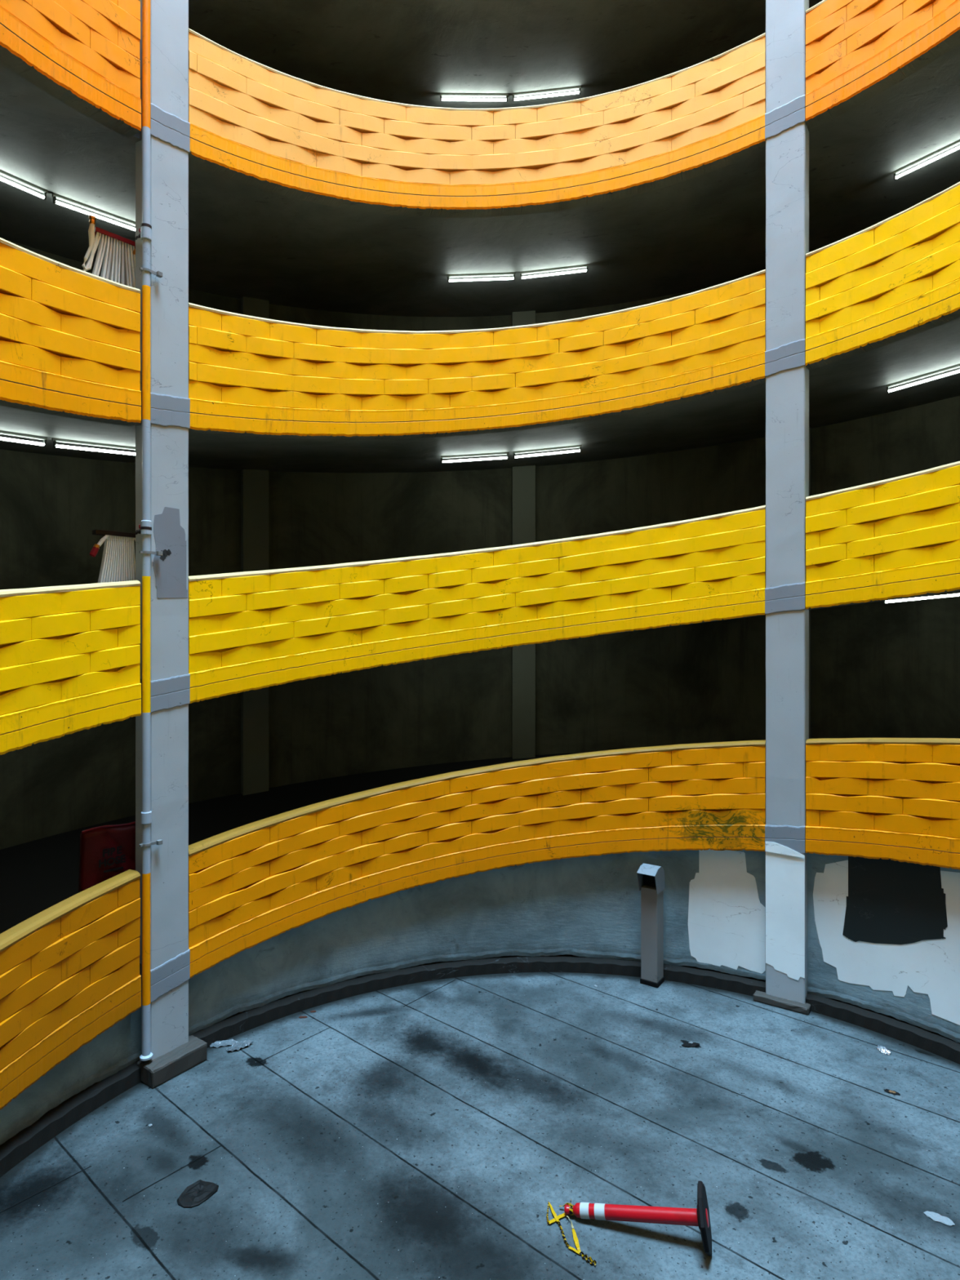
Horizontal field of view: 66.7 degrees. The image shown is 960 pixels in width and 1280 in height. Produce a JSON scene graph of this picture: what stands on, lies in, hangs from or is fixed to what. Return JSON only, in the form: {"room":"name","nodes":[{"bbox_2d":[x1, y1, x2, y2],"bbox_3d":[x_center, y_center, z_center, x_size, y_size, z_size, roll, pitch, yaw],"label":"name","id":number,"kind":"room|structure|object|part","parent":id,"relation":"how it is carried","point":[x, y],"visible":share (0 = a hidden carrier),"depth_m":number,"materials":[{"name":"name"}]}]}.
{"room":"parking garage","nodes":[
{"label":"parking garage","id":0,"kind":"room"},
{"bbox_2d":[0,972,959,1279],"bbox_3d":[0.934,4.712,4.828,21.000,0.300,21.000,0,0,0],"label":"floor","id":1,"kind":"structure","parent":0,"point":[427,1130],"depth_m":6.50,"materials":[{"name":"grey concrete"}]},
{"bbox_2d":[135,0,207,1088],"bbox_3d":[-3.326,-12.438,7.793,0.469,34.000,0.648,0,0,35],"label":"concrete column","id":2,"kind":"structure","parent":1,"relation":"on","point":[174,1051],"depth_m":7.73,"materials":[{"name":"paint"}]},
{"bbox_2d":[78,821,135,893],"bbox_3d":[-3.862,2.258,7.637,0.210,0.653,0.592,0,0,43],"label":"cabinet","id":3,"kind":"object","parent":2,"relation":"attached to","point":[106,851],"visible":0.91,"depth_m":7.53,"materials":[{"name":"red metal"}]},
{"bbox_2d":[103,866,123,872],"bbox_3d":[-3.797,2.379,7.556,0.003,0.022,0.195,0,0,43],"label":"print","id":4,"kind":"object","parent":3,"relation":"attached to","point":[107,868],"depth_m":7.57,"materials":[{"name":"black paint"}]},
{"bbox_2d":[81,215,151,288],"bbox_3d":[-3.723,-3.956,7.539,0.497,0.800,0.617,0,0,43],"label":"fire hose","id":5,"kind":"object","parent":2,"relation":"attached to","point":[117,252],"visible":0.67,"depth_m":7.63,"materials":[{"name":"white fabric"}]},
{"bbox_2d":[89,524,151,582],"bbox_3d":[-3.713,-0.843,7.687,0.628,0.792,0.450,0,0,0],"label":"rack","id":6,"kind":"object","parent":2,"relation":"attached to","point":[118,558],"visible":0.73,"depth_m":7.66,"materials":[{"name":"white metal"}]},
{"bbox_2d":[138,0,162,1061],"bbox_3d":[-3.413,-12.560,7.558,0.200,33.755,0.164,0,0,0],"label":"drainpipe","id":7,"kind":"object","parent":2,"relation":"attached to","point":[146,232],"visible":1,"depth_m":7.51,"materials":[{"name":"metal"}]},
{"bbox_2d":[177,1179,218,1208],"bbox_3d":[-2.331,4.548,6.000,0.244,0.025,0.299,0,0,30],"label":"rag","id":8,"kind":"object","parent":1,"relation":"on","point":[200,1191],"visible":1,"depth_m":5.99,"materials":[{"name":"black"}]},
{"bbox_2d":[209,1039,238,1048],"bbox_3d":[-2.898,4.541,8.224,0.336,0.039,0.118,0,0,-15],"label":"plastic wrapper","id":9,"kind":"object","parent":1,"relation":"on","point":[216,1044],"visible":1,"depth_m":8.20,"materials":[{"name":"grey"}]},
{"bbox_2d":[226,1039,253,1051],"bbox_3d":[-2.685,4.528,8.161,0.300,0.066,0.120,0,0,-43],"label":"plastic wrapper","id":10,"kind":"object","parent":1,"relation":"on","point":[243,1043],"visible":1,"depth_m":8.14,"materials":[{"name":"plastic"}]},
{"bbox_2d":[564,1180,711,1256],"bbox_3d":[1.204,4.340,5.625,1.115,0.420,0.422,0,0,17],"label":"traffic delineator","id":11,"kind":"object","parent":1,"relation":"on","point":[699,1216],"visible":1,"depth_m":5.55,"materials":[{"name":"red plastic"}]},
{"bbox_2d":[546,1199,596,1265],"bbox_3d":[0.669,4.492,5.594,0.244,0.118,0.645,0,0,-12],"label":"caution tape","id":12,"kind":"object","parent":11,"relation":"attached to","point":[556,1218],"visible":0.99,"depth_m":5.65,"materials":[{"name":"yellow plastic"}]},
{"bbox_3d":[1.176,4.415,5.641,1.052,0.265,0.124,0,0,18],"label":"post","id":13,"kind":"part","parent":11,"relation":"part of","materials":[{"name":"red plastic"}]},
{"bbox_2d":[636,862,664,987],"bbox_3d":[2.268,3.780,9.681,0.253,1.565,0.347,0,0,35],"label":"bollard","id":14,"kind":"object","parent":1,"relation":"on","point":[651,877],"visible":1,"depth_m":9.65,"materials":[{"name":"grey metal"}]},
{"bbox_2d":[636,862,664,894],"bbox_3d":[2.268,3.165,9.681,0.253,0.336,0.347,0,0,35],"label":"hood","id":15,"kind":"object","parent":14,"relation":"attached to","point":[651,877],"depth_m":9.65,"materials":[{"name":"grey metal"}]},
{"bbox_2d":[681,1041,699,1047],"bbox_3d":[2.372,4.544,8.203,0.214,0.034,0.090,0,0,0],"label":"packet","id":16,"kind":"object","parent":1,"relation":"on","point":[690,1044],"visible":1,"depth_m":8.19,"materials":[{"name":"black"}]},
{"bbox_2d":[752,0,810,1014],"bbox_3d":[3.825,-12.438,9.191,0.657,34.000,0.383,0,0,34],"label":"concrete column","id":17,"kind":"structure","parent":1,"relation":"on","point":[786,131],"depth_m":9.09,"materials":[{"name":"paint"}]},
{"bbox_2d":[875,1045,891,1055],"bbox_3d":[4.480,4.545,8.091,0.115,0.033,0.187,0,0,0],"label":"wrapper","id":18,"kind":"object","parent":1,"relation":"on","point":[883,1050],"visible":1,"depth_m":8.07,"materials":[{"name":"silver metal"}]},
{"bbox_2d":[883,1088,900,1095],"bbox_3d":[4.152,4.552,7.352,0.149,0.018,0.076,0,0,27],"label":"dead leaf","id":19,"kind":"object","parent":1,"relation":"on","point":[890,1091],"visible":1,"depth_m":7.34,"materials":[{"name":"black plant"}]},
{"bbox_2d":[924,1211,955,1226],"bbox_3d":[3.617,4.551,5.747,0.210,0.019,0.099,0,0,39],"label":"paper scrap","id":20,"kind":"object","parent":1,"relation":"on","point":[935,1216],"visible":1,"depth_m":5.73,"materials":[{"name":"grey paper"}]},
{"bbox_2d":[0,0,959,975],"bbox_3d":[0.934,-10.732,4.828,19.155,30.136,19.155,0,0,-26],"label":"ramp","id":21,"kind":"structure","parent":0,"point":[708,229],"depth_m":10.79,"materials":[{"name":"concrete"}]},
{"bbox_2d":[0,169,47,199],"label":"fluorescent light","id":22,"kind":"object","parent":21,"relation":"attached to","point":[3,173],"depth_m":8.64,"materials":[{"name":"white glass"}]},
{"bbox_2d":[0,430,47,446],"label":"fluorescent light","id":23,"kind":"object","parent":21,"relation":"attached to","point":[18,434],"depth_m":8.64,"materials":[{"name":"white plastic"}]},
{"bbox_2d":[0,237,141,426],"bbox_3d":[-3.583,-2.496,3.968,1.526,2.245,7.152,0,0,-11],"label":"parapet","id":24,"kind":"object","parent":21,"relation":"attached to","point":[70,336],"visible":1,"depth_m":6.78,"materials":[{"name":"paint"}]},
{"bbox_2d":[0,580,141,755],"bbox_3d":[-3.582,0.504,3.968,1.530,2.241,7.152,0,0,-11],"label":"parapet","id":25,"kind":"object","parent":21,"relation":"attached to","point":[70,655],"visible":1,"depth_m":6.78,"materials":[{"name":"paint"}]},
{"bbox_2d":[0,0,141,137],"bbox_3d":[-3.582,-5.495,3.968,1.530,2.248,7.152,0,0,-11],"label":"parapet","id":26,"kind":"object","parent":21,"relation":"attached to","point":[84,54],"visible":1,"depth_m":6.94,"materials":[{"name":"paint"}]},
{"bbox_2d":[51,192,135,231],"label":"fluorescent light","id":27,"kind":"object","parent":21,"relation":"attached to","point":[54,195],"depth_m":9.30,"materials":[{"name":"white glass"}]},
{"bbox_2d":[51,437,135,455],"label":"fluorescent light","id":28,"kind":"object","parent":21,"relation":"attached to","point":[54,440],"depth_m":9.30,"materials":[{"name":"white glass"}]},
{"bbox_2d":[440,93,508,102],"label":"fluorescent light","id":29,"kind":"object","parent":21,"relation":"attached to","point":[506,95],"depth_m":12.14,"materials":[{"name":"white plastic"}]},
{"bbox_2d":[188,28,765,217],"bbox_3d":[0.079,-6.511,9.341,7.176,2.414,1.537,0,0,-11],"label":"parapet","id":30,"kind":"object","parent":21,"relation":"attached to","point":[255,124],"visible":1,"depth_m":9.59,"materials":[{"name":"paint"}]},
{"bbox_2d":[188,269,765,439],"bbox_3d":[0.080,-3.510,9.340,7.176,2.412,1.537,0,0,-11],"label":"parapet","id":31,"kind":"object","parent":21,"relation":"attached to","point":[250,376],"visible":1,"depth_m":9.58,"materials":[{"name":"paint"}]},
{"bbox_2d":[188,505,765,703],"bbox_3d":[0.079,-0.512,9.341,7.176,2.415,1.537,0,0,-11],"label":"parapet","id":32,"kind":"object","parent":21,"relation":"attached to","point":[712,567],"visible":0.99,"depth_m":9.58,"materials":[{"name":"paint"}]},
{"bbox_2d":[447,271,515,282],"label":"fluorescent light","id":33,"kind":"object","parent":21,"relation":"attached to","point":[513,273],"depth_m":12.16,"materials":[{"name":"white glass"}]},
{"bbox_2d":[465,0,511,0],"bbox_3d":[0.080,-9.511,9.340,7.176,2.413,1.538,0,0,-11],"label":"parapet","id":34,"kind":"object","parent":21,"relation":"attached to","point":[465,0],"visible":1,"depth_m":10.11,"materials":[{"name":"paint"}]},
{"bbox_2d":[440,444,582,462],"bbox_3d":[0.522,-3.110,12.189,2.364,0.356,0.138,0,0,-3],"label":"fluorescent light","id":35,"kind":"object","parent":21,"relation":"attached to","point":[507,453],"visible":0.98,"depth_m":12.19,"materials":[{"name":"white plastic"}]},
{"bbox_2d":[512,85,581,101],"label":"fluorescent light","id":36,"kind":"object","parent":21,"relation":"attached to","point":[578,87],"depth_m":12.21,"materials":[{"name":"white glass"}]},
{"bbox_2d":[520,263,588,279],"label":"fluorescent light","id":37,"kind":"object","parent":21,"relation":"attached to","point":[531,272],"depth_m":12.21,"materials":[{"name":"white glass"}]},
{"bbox_2d":[805,182,959,370],"bbox_3d":[5.430,-4.349,5.712,1.559,1.951,7.221,0,0,-11],"label":"parapet","id":38,"kind":"object","parent":21,"relation":"attached to","point":[895,278],"visible":1,"depth_m":8.39,"materials":[{"name":"paint"}]},
{"bbox_2d":[805,461,959,609],"bbox_3d":[5.430,-1.350,5.712,1.560,1.943,7.221,0,0,-11],"label":"parapet","id":39,"kind":"object","parent":21,"relation":"attached to","point":[897,537],"visible":1,"depth_m":8.39,"materials":[{"name":"paint"}]},
{"bbox_2d":[805,0,959,130],"bbox_3d":[5.429,-7.352,5.713,1.561,1.945,7.221,0,0,-11],"label":"parapet","id":40,"kind":"object","parent":21,"relation":"attached to","point":[856,51],"visible":1,"depth_m":8.55,"materials":[{"name":"paint"}]},
{"bbox_2d":[883,593,959,603],"bbox_3d":[6.573,-0.670,9.577,0.138,0.292,2.364,0,0,-40],"label":"fluorescent light","id":41,"kind":"object","parent":21,"relation":"attached to","point":[954,594],"visible":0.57,"depth_m":10.09,"materials":[{"name":"white glass"}]},
{"bbox_2d":[885,363,959,393],"bbox_3d":[6.598,-3.673,9.547,0.138,0.291,2.364,0,0,-40],"label":"fluorescent light","id":42,"kind":"object","parent":21,"relation":"attached to","point":[887,386],"visible":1,"depth_m":10.08,"materials":[{"name":"white glass"}]},
{"bbox_2d":[893,139,959,180],"bbox_3d":[6.655,-6.679,9.477,0.138,0.290,2.364,0,0,-39],"label":"fluorescent light","id":43,"kind":"object","parent":21,"relation":"attached to","point":[957,142],"visible":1,"depth_m":10.05,"materials":[{"name":"white glass"}]},
{"bbox_2d":[0,237,959,849],"bbox_3d":[0.934,-12.438,4.828,19.560,34.000,19.560,0,0,0],"label":"wall","id":44,"kind":"structure","parent":0,"point":[877,669],"depth_m":13.39,"materials":[{"name":"concrete"}]},
{"bbox_2d":[0,869,141,1110],"bbox_3d":[-4.056,3.358,5.398,0.679,1.954,4.452,0,0,7],"label":"parapet","id":45,"kind":"object","parent":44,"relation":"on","point":[69,971],"visible":1,"depth_m":6.78,"materials":[{"name":"paint"}]},
{"bbox_2d":[805,737,959,869],"bbox_3d":[5.431,1.649,5.712,1.558,1.947,7.221,0,0,-11],"label":"parapet","id":46,"kind":"object","parent":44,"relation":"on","point":[895,799],"visible":1,"depth_m":8.39,"materials":[{"name":"paint"}]},
{"bbox_2d":[0,848,959,1145],"bbox_3d":[0.934,2.941,4.828,11.074,3.243,11.074,0,0,-12],"label":"wall","id":47,"kind":"structure","parent":0,"point":[883,935],"depth_m":9.38,"materials":[{"name":"paint"}]},
{"bbox_2d":[188,740,765,978],"bbox_3d":[0.080,2.490,9.341,7.176,2.411,1.538,0,0,-11],"label":"parapet","id":48,"kind":"object","parent":47,"relation":"on","point":[251,884],"visible":0.99,"depth_m":9.58,"materials":[{"name":"paint"}]},
{"bbox_2d":[0,954,959,1177],"bbox_3d":[0.934,4.478,4.828,10.755,0.168,10.755,0,0,0],"label":"curb","id":49,"kind":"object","parent":47,"relation":"attached to","point":[56,1120],"depth_m":8.87,"materials":[{"name":"grey concrete"}]}
]}

